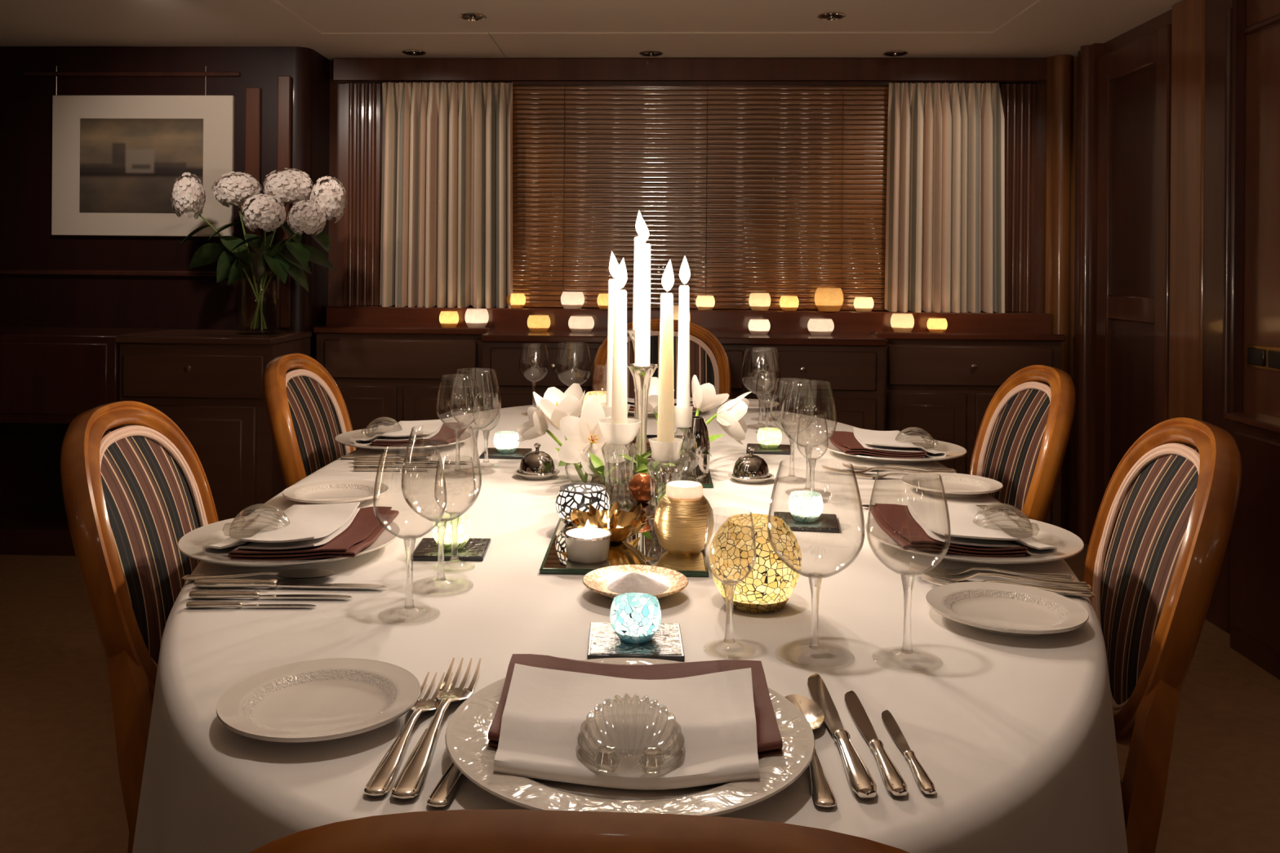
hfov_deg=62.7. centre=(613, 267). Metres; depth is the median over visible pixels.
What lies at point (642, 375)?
candlestick
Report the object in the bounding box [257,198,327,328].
hydrangea
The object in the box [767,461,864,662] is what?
wine glass
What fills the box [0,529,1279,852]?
floor
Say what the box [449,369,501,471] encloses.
wine glass
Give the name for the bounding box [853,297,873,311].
votive candle
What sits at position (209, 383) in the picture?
sideboard
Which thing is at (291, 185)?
hydrangea
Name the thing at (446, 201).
curtain
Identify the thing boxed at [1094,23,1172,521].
door
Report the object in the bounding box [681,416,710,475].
vase
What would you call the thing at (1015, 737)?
tablecloth
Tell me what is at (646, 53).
recessed light
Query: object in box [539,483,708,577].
tray
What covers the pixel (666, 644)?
coaster
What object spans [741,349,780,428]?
wine glass
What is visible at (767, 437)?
votive candle
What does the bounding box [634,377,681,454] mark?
tulip
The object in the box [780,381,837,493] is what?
wine glass
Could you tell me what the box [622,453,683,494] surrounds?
leafy sprig
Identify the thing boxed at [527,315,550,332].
votive candle
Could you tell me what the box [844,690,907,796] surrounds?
table knife
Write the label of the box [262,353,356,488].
dining chair
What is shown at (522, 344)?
bowl
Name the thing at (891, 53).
recessed light
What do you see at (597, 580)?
dish
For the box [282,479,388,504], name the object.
bread plate
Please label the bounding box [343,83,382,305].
trim
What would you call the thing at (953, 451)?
dinner plate
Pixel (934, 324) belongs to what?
votive candle
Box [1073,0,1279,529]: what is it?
wall
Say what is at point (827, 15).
recessed light
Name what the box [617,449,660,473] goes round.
leafy sprig
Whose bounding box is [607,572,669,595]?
heap
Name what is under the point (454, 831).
dining chair
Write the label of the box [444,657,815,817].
dinner plate
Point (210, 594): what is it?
table knife
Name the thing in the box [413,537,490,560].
coaster
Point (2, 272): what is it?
trim
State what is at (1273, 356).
switch
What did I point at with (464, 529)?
votive candle
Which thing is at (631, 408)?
napkin
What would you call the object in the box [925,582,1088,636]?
bread plate
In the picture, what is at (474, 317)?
votive candle
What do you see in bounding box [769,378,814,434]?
bowl
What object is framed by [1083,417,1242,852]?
dining chair
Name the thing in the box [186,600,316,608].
table knife
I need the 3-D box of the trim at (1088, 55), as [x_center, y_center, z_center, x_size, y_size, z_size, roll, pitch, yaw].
[2.021,0.114,4.496,0.075,2.113,0.170,0,0,2]
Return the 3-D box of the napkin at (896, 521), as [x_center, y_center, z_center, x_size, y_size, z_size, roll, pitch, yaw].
[0.479,0.384,1.534,0.170,0.029,0.234,0,0,2]
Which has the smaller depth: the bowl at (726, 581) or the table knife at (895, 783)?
the table knife at (895, 783)
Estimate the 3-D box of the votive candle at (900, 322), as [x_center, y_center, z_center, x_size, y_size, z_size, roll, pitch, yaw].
[1.258,0.240,4.572,0.100,0.079,0.100,0,0,-29]
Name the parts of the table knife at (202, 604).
handle, blade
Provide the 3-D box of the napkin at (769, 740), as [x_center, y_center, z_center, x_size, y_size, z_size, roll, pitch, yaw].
[0.019,0.381,0.918,0.234,0.029,0.170,0,0,2]
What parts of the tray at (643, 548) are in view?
glass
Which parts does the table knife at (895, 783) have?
blade, handle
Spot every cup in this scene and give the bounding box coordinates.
[597,417,640,444]
[600,402,630,417]
[648,437,683,462]
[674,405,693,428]
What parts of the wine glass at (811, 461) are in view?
stem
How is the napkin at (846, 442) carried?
on the dinner plate at (953, 451)
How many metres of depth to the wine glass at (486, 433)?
2.12 m
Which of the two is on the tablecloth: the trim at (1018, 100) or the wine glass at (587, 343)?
the wine glass at (587, 343)
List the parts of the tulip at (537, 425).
stem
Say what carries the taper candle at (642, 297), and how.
on the candlestick at (642, 375)
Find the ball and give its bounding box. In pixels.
[628,472,656,502]
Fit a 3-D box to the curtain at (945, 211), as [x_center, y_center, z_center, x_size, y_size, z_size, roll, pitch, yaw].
[1.477,-0.312,4.680,0.512,1.024,0.112,0,0,2]
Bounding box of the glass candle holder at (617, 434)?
[597,417,640,505]
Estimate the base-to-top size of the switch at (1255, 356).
0.052 m
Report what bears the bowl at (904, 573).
on the wine glass at (908, 577)
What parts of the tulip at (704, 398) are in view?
stem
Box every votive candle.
[432,514,471,550]
[439,311,458,327]
[464,308,488,327]
[493,431,519,453]
[506,293,525,308]
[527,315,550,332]
[560,291,584,308]
[568,315,594,332]
[596,293,608,309]
[609,592,661,643]
[673,305,679,319]
[695,295,715,310]
[748,293,770,311]
[748,319,770,334]
[756,427,782,448]
[779,295,799,311]
[788,490,822,522]
[807,318,834,335]
[814,288,843,311]
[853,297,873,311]
[890,313,914,332]
[926,317,947,332]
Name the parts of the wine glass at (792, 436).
stem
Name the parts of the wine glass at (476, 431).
stem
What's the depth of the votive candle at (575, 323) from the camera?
4.54 m
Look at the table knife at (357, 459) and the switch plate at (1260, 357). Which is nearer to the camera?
the table knife at (357, 459)
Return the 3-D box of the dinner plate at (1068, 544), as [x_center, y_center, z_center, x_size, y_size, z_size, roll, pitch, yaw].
[0.520,0.397,1.528,0.300,0.022,0.300,0,0,2]
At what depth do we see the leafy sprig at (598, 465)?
1.87 m
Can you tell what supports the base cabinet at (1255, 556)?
on the floor
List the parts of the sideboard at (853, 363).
door, drawer, knob, drawer, knob, door, drawer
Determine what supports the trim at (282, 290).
attached to the wall at (27, 242)
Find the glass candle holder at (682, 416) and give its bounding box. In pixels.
[665,405,700,484]
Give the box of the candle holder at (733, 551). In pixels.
[709,513,801,613]
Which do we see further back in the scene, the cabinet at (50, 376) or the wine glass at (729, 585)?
the cabinet at (50, 376)
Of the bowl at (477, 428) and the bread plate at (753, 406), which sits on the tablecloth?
the bread plate at (753, 406)
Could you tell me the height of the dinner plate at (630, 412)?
0.022 m
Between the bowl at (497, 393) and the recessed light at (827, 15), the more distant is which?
the recessed light at (827, 15)
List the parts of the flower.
stem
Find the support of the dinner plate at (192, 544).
on the tablecloth
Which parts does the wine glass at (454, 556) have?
stem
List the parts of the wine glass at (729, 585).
stem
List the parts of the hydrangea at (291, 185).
stem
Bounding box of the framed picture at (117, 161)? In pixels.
[51,66,235,236]
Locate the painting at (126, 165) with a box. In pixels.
[79,118,203,213]
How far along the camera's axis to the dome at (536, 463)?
2.00 m
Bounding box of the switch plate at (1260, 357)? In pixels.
[1246,343,1279,372]
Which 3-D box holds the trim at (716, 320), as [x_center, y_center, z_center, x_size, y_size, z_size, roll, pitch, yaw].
[0.311,0.672,4.759,3.225,0.968,0.165,0,0,2]
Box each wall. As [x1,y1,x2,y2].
[0,46,329,359]
[328,60,1040,311]
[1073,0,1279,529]
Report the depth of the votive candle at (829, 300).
4.63 m
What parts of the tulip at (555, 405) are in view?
stem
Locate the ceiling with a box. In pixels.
[0,0,1181,60]
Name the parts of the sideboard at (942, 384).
door, drawer, knob, door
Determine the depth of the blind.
4.79 m
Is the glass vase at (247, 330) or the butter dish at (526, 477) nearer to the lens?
the butter dish at (526, 477)
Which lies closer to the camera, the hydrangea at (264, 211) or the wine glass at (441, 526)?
the wine glass at (441, 526)
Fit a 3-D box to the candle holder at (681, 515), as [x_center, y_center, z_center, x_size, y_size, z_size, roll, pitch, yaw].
[0.099,0.348,1.472,0.084,0.098,0.084,0,0,2]
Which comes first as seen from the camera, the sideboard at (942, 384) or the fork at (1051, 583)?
the fork at (1051, 583)
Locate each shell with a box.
[222,507,289,536]
[360,417,401,438]
[577,693,684,772]
[895,429,937,448]
[973,506,1038,535]
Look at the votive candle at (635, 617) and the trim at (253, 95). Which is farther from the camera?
the trim at (253, 95)
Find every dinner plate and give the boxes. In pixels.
[177,511,399,567]
[334,427,471,453]
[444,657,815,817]
[627,409,696,417]
[822,438,966,464]
[865,515,1084,564]
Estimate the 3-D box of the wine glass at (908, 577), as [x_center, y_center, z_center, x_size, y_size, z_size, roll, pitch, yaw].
[0.304,0.310,1.085,0.084,0.192,0.084,0,0,2]
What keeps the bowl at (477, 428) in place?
on the wine glass at (476, 431)
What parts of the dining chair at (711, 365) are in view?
backrest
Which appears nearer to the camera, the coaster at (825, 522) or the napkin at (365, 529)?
the napkin at (365, 529)
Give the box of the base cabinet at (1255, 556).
[1224,412,1279,679]
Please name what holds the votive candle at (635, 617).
on the coaster at (666, 644)
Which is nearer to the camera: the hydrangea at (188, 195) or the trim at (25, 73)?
the hydrangea at (188, 195)
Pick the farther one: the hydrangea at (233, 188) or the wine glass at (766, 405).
the hydrangea at (233, 188)
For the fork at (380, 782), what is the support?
on the tablecloth
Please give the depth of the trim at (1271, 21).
3.22 m
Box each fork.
[364,671,453,796]
[390,657,480,799]
[426,761,462,808]
[821,465,955,474]
[842,462,956,472]
[848,471,908,478]
[908,566,1091,589]
[909,561,1073,581]
[921,573,1094,597]
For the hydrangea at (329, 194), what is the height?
0.633 m
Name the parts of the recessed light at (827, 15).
bulb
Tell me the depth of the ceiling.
4.20 m
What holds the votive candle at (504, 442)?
on the coaster at (493, 453)
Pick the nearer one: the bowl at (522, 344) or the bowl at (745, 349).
the bowl at (745, 349)
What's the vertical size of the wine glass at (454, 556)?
0.146 m
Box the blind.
[511,80,893,310]
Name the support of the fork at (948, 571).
on the tablecloth
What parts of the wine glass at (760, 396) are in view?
stem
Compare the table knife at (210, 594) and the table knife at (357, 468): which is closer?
the table knife at (210, 594)
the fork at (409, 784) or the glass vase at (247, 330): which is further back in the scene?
the glass vase at (247, 330)
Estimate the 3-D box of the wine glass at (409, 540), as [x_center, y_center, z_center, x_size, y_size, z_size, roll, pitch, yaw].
[-0.235,0.305,1.213,0.084,0.192,0.084,0,0,2]
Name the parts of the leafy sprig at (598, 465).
stem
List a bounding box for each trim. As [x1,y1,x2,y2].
[0,269,276,277]
[23,71,240,76]
[244,87,262,327]
[275,75,292,328]
[325,305,1050,333]
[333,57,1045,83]
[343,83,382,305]
[999,83,1035,311]
[1039,53,1076,530]
[1073,43,1103,545]
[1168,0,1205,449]
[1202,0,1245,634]
[1244,13,1279,35]
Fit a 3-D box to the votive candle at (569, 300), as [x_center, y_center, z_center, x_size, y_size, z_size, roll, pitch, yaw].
[-0.184,0.147,4.731,0.107,0.076,0.107,0,0,2]
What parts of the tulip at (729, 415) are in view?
stem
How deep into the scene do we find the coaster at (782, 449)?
2.30 m
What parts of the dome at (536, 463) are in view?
knob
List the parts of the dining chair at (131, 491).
leg, frame, backrest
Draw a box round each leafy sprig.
[588,453,622,485]
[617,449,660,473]
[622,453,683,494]
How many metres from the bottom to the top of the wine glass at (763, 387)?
0.192 m
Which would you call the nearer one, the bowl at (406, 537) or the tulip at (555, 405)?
the bowl at (406, 537)
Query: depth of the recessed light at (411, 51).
4.70 m
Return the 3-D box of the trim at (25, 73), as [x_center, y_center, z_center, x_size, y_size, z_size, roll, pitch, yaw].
[-2.122,-0.853,4.628,0.970,0.020,0.015,0,0,2]
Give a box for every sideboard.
[115,328,311,521]
[313,324,493,449]
[480,329,887,431]
[870,330,1065,527]
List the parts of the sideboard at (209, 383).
knob, drawer, door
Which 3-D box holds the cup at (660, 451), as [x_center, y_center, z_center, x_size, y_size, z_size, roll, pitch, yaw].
[0.085,0.296,1.708,0.056,0.034,0.056,0,0,2]
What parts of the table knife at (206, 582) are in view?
handle, blade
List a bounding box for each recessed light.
[401,48,426,55]
[458,13,486,20]
[639,50,662,56]
[817,12,845,20]
[883,50,907,56]
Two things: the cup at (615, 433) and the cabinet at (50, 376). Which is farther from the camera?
the cabinet at (50, 376)
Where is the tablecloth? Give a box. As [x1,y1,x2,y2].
[132,404,1128,852]
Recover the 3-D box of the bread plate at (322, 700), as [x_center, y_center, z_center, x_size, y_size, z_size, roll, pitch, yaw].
[-0.262,0.392,0.941,0.176,0.019,0.176,0,0,2]
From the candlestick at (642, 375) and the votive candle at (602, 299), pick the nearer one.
the candlestick at (642, 375)
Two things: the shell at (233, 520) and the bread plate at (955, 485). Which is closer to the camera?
the shell at (233, 520)
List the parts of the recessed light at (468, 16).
bulb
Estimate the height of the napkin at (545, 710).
0.040 m
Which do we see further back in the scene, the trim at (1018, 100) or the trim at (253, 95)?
the trim at (1018, 100)
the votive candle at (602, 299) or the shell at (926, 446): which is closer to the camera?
the shell at (926, 446)
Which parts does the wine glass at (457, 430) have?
stem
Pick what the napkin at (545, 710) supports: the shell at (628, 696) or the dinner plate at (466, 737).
the shell at (628, 696)
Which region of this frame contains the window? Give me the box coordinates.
[546,99,863,298]
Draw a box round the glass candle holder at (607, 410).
[600,402,630,471]
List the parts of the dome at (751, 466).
knob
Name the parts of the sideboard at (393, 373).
door, drawer, door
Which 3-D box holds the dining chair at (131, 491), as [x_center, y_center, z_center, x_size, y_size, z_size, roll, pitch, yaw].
[-0.492,0.679,1.575,0.581,0.949,0.467,0,0,-4]
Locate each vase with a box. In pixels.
[236,247,280,334]
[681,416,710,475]
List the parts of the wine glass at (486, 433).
stem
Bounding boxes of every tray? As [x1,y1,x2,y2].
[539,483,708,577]
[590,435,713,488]
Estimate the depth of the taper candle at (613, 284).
2.05 m
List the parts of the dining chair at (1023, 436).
backrest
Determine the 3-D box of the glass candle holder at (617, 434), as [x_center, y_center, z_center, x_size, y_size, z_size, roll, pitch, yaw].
[0.010,0.328,1.776,0.074,0.138,0.074,0,0,2]
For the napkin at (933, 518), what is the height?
0.040 m
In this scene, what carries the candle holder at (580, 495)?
on the tray at (643, 548)
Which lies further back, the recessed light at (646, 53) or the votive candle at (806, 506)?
the recessed light at (646, 53)
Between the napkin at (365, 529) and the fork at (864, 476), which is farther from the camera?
the fork at (864, 476)
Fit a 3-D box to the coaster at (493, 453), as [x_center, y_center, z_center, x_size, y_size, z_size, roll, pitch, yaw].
[-0.230,0.399,2.255,0.100,0.006,0.100,0,0,2]
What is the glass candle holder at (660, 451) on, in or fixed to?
on the tray at (643, 548)
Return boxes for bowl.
[373,448,446,539]
[400,426,481,522]
[434,458,475,514]
[435,375,479,429]
[449,369,501,430]
[472,393,500,431]
[519,343,549,382]
[555,342,591,386]
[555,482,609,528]
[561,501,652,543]
[703,511,755,584]
[741,349,780,394]
[748,350,780,386]
[767,461,864,578]
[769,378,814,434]
[780,381,837,448]
[796,416,828,459]
[866,471,951,576]
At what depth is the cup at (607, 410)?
2.03 m
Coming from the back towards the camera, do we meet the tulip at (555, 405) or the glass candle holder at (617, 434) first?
the tulip at (555, 405)
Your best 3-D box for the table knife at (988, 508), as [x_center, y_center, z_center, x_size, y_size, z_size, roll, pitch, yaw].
[0.539,0.402,1.762,0.241,0.011,0.020,0,0,6]
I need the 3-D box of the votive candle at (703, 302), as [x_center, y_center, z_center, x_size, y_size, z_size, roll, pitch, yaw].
[0.412,0.158,4.707,0.085,0.064,0.085,0,0,22]
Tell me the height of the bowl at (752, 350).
0.106 m
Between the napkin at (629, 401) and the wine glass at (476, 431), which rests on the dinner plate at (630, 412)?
the napkin at (629, 401)
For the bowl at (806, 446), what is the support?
on the wine glass at (808, 449)
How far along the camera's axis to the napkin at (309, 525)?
1.48 m
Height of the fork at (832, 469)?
0.015 m
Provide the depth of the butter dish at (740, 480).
1.97 m
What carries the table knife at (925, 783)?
on the tablecloth
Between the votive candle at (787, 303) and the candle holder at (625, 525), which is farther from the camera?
the votive candle at (787, 303)
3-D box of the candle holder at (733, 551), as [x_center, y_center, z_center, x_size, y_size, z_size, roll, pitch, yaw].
[0.171,0.354,1.264,0.111,0.101,0.111,0,0,19]
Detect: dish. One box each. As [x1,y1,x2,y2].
[514,468,559,479]
[582,564,688,599]
[728,471,773,484]
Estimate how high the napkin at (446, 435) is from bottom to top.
0.029 m
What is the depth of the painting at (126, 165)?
4.60 m
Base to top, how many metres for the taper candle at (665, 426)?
0.324 m
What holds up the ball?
on the tray at (643, 548)
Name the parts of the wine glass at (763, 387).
stem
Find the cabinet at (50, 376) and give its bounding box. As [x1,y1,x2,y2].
[0,326,168,555]
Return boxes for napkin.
[202,502,359,555]
[227,506,399,560]
[353,418,443,445]
[370,422,468,446]
[488,653,782,757]
[493,663,759,790]
[626,397,693,406]
[628,400,696,410]
[826,431,926,457]
[853,426,946,457]
[867,503,1027,556]
[907,498,1057,555]
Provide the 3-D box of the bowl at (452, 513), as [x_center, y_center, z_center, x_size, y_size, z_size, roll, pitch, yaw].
[-0.212,0.294,1.407,0.055,0.078,0.055,0,0,2]
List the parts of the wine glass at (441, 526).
stem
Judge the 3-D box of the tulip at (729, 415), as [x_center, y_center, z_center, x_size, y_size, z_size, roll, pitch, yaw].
[0.221,0.318,2.118,0.223,0.126,0.139,0,0,-43]
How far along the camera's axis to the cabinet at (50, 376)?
4.15 m
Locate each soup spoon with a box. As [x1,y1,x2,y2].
[182,568,335,581]
[339,453,432,459]
[784,694,836,808]
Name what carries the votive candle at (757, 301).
on the trim at (716, 320)
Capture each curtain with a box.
[379,81,512,308]
[884,82,1004,313]
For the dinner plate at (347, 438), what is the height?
0.022 m
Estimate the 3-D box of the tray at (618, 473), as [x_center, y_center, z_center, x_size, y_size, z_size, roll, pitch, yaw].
[0.082,0.401,2.216,0.226,0.007,0.565,0,0,2]
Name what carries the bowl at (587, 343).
on the wine glass at (587, 343)
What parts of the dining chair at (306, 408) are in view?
backrest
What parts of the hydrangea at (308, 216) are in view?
stem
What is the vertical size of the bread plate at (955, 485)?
0.019 m
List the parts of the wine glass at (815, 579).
stem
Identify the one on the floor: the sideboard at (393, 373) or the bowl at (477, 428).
the sideboard at (393, 373)
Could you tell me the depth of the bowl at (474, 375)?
2.02 m
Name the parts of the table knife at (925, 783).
blade, handle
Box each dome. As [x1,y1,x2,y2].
[518,443,555,475]
[731,446,770,479]
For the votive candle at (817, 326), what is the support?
on the sideboard at (853, 363)
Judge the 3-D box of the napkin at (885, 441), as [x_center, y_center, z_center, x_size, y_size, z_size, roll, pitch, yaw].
[0.614,0.381,2.267,0.156,0.040,0.212,0,0,3]
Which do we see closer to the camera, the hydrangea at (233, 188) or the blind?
the hydrangea at (233, 188)
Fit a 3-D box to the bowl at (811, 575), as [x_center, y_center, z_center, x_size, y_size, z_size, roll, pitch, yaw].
[0.211,0.264,1.095,0.100,0.120,0.100,0,0,2]
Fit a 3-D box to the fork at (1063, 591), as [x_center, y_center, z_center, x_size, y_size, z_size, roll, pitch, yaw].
[0.496,0.401,1.325,0.205,0.012,0.026,0,0,15]
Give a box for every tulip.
[516,402,584,481]
[533,382,594,482]
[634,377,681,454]
[680,391,751,456]
[691,374,728,442]
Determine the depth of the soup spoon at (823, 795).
0.84 m
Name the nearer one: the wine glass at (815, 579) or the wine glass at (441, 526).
the wine glass at (815, 579)
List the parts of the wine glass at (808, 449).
stem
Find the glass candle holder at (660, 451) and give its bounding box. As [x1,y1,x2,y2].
[644,437,684,515]
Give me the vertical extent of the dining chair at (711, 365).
0.987 m
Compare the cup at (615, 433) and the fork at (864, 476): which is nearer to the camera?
the cup at (615, 433)
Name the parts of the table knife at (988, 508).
blade, handle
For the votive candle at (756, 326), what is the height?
0.064 m
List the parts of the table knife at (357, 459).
handle, blade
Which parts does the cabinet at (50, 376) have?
door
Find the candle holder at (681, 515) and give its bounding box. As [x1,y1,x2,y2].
[653,480,714,555]
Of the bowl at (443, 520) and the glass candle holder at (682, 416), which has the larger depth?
the glass candle holder at (682, 416)
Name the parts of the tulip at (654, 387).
stem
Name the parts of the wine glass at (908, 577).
stem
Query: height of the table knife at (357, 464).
0.009 m
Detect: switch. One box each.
[1247,347,1264,366]
[1267,350,1279,368]
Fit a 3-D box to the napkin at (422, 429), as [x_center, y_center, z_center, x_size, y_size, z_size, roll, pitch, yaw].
[-0.478,0.372,2.356,0.156,0.040,0.212,0,0,3]
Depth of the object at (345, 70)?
4.78 m
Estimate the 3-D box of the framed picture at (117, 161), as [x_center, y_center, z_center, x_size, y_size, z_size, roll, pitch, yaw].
[-2.068,-0.513,4.616,0.808,0.749,0.028,0,0,2]
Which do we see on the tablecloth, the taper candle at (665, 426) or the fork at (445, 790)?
the fork at (445, 790)
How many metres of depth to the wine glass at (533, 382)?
2.87 m
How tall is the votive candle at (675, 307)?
0.119 m
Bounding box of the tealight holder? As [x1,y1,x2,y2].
[563,526,612,564]
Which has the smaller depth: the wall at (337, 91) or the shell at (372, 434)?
the shell at (372, 434)
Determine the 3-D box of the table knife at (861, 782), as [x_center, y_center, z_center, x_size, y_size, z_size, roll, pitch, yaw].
[0.194,0.399,0.915,0.020,0.011,0.241,0,0,1]
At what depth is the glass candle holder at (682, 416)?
1.92 m
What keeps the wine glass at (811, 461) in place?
on the tablecloth
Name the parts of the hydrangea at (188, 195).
stem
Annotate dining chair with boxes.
[60,400,218,852]
[248,809,909,852]
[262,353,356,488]
[591,319,731,399]
[968,364,1075,522]
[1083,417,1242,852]
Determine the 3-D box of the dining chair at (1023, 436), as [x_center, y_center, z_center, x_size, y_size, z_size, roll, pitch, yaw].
[0.687,0.688,2.315,0.581,0.949,0.467,0,0,2]
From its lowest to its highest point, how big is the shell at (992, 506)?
0.041 m
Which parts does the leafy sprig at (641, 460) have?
stem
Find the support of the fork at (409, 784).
on the tablecloth
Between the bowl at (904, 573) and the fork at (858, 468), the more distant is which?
the fork at (858, 468)
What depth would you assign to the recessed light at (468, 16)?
4.04 m
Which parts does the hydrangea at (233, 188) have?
stem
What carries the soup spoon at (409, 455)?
on the tablecloth
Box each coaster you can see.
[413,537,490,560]
[479,448,532,459]
[586,622,684,661]
[746,443,790,454]
[773,511,839,533]
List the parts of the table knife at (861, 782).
blade, handle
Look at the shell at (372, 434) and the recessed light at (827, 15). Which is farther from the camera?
the recessed light at (827, 15)
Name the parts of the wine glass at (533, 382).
stem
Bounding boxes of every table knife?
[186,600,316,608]
[188,590,352,599]
[193,577,386,588]
[353,457,471,462]
[353,462,451,466]
[353,466,431,471]
[807,673,876,799]
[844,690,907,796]
[861,504,1008,512]
[881,710,936,795]
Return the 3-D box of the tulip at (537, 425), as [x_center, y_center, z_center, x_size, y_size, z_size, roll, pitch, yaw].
[-0.119,0.330,2.039,0.068,0.128,0.280,0,0,-29]
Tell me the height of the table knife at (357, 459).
0.011 m
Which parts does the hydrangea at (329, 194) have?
stem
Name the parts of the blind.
ladder cord, rail, ladder cord, ladder cord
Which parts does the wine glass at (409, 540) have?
stem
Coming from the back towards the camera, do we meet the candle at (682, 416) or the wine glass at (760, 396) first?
the wine glass at (760, 396)
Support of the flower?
on the tray at (643, 548)
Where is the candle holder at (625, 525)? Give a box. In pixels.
[568,510,648,543]
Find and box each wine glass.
[373,448,446,618]
[400,426,481,582]
[434,458,475,571]
[435,375,479,477]
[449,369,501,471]
[472,393,500,467]
[519,343,549,413]
[555,342,591,416]
[703,511,755,646]
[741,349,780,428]
[748,350,780,420]
[755,373,778,427]
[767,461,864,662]
[769,378,814,483]
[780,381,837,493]
[796,416,828,499]
[866,471,951,671]
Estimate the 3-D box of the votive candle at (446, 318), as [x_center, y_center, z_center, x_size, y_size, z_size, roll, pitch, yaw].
[-0.730,0.228,4.663,0.086,0.070,0.086,0,0,12]
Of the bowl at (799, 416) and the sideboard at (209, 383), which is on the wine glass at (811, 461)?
the bowl at (799, 416)
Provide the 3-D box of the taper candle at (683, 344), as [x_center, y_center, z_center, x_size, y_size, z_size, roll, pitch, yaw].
[0.130,0.135,1.931,0.026,0.314,0.026,0,0,2]
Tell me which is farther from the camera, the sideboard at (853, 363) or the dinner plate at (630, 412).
the sideboard at (853, 363)
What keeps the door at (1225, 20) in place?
attached to the wall at (1261, 305)
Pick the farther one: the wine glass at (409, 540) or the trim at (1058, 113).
the trim at (1058, 113)
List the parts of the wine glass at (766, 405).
stem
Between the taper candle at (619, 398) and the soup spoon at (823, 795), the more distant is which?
the taper candle at (619, 398)
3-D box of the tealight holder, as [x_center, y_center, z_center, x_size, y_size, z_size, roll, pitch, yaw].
[-0.035,0.370,1.431,0.066,0.053,0.066,0,0,-21]
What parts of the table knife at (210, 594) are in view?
handle, blade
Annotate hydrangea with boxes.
[170,172,266,328]
[207,171,264,328]
[227,192,288,328]
[250,175,346,328]
[256,167,315,328]
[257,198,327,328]
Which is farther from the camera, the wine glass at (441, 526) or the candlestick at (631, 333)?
the candlestick at (631, 333)
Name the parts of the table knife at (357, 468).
handle, blade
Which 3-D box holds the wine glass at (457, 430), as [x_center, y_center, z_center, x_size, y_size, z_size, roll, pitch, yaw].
[-0.300,0.305,2.029,0.084,0.192,0.084,0,0,2]
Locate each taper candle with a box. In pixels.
[606,274,619,406]
[611,284,627,423]
[632,231,645,330]
[634,238,650,366]
[657,287,674,442]
[676,280,689,408]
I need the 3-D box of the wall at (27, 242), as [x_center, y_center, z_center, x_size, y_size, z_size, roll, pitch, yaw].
[-2.223,0.080,4.792,1.770,2.113,0.305,0,0,2]
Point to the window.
(595, 100)
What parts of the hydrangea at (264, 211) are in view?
stem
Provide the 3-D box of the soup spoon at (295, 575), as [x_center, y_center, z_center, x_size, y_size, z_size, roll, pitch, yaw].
[-0.453,0.394,1.342,0.193,0.012,0.041,0,0,-2]
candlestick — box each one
[625,363,658,483]
[626,328,653,451]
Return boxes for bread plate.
[216,657,420,742]
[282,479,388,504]
[720,399,779,411]
[901,472,1003,497]
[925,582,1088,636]
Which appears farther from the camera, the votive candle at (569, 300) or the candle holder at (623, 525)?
the votive candle at (569, 300)
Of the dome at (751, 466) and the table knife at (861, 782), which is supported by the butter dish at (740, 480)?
the dome at (751, 466)
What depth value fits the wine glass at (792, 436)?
2.00 m
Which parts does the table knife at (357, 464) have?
handle, blade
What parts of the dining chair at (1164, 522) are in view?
backrest, leg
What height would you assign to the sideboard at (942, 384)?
0.885 m

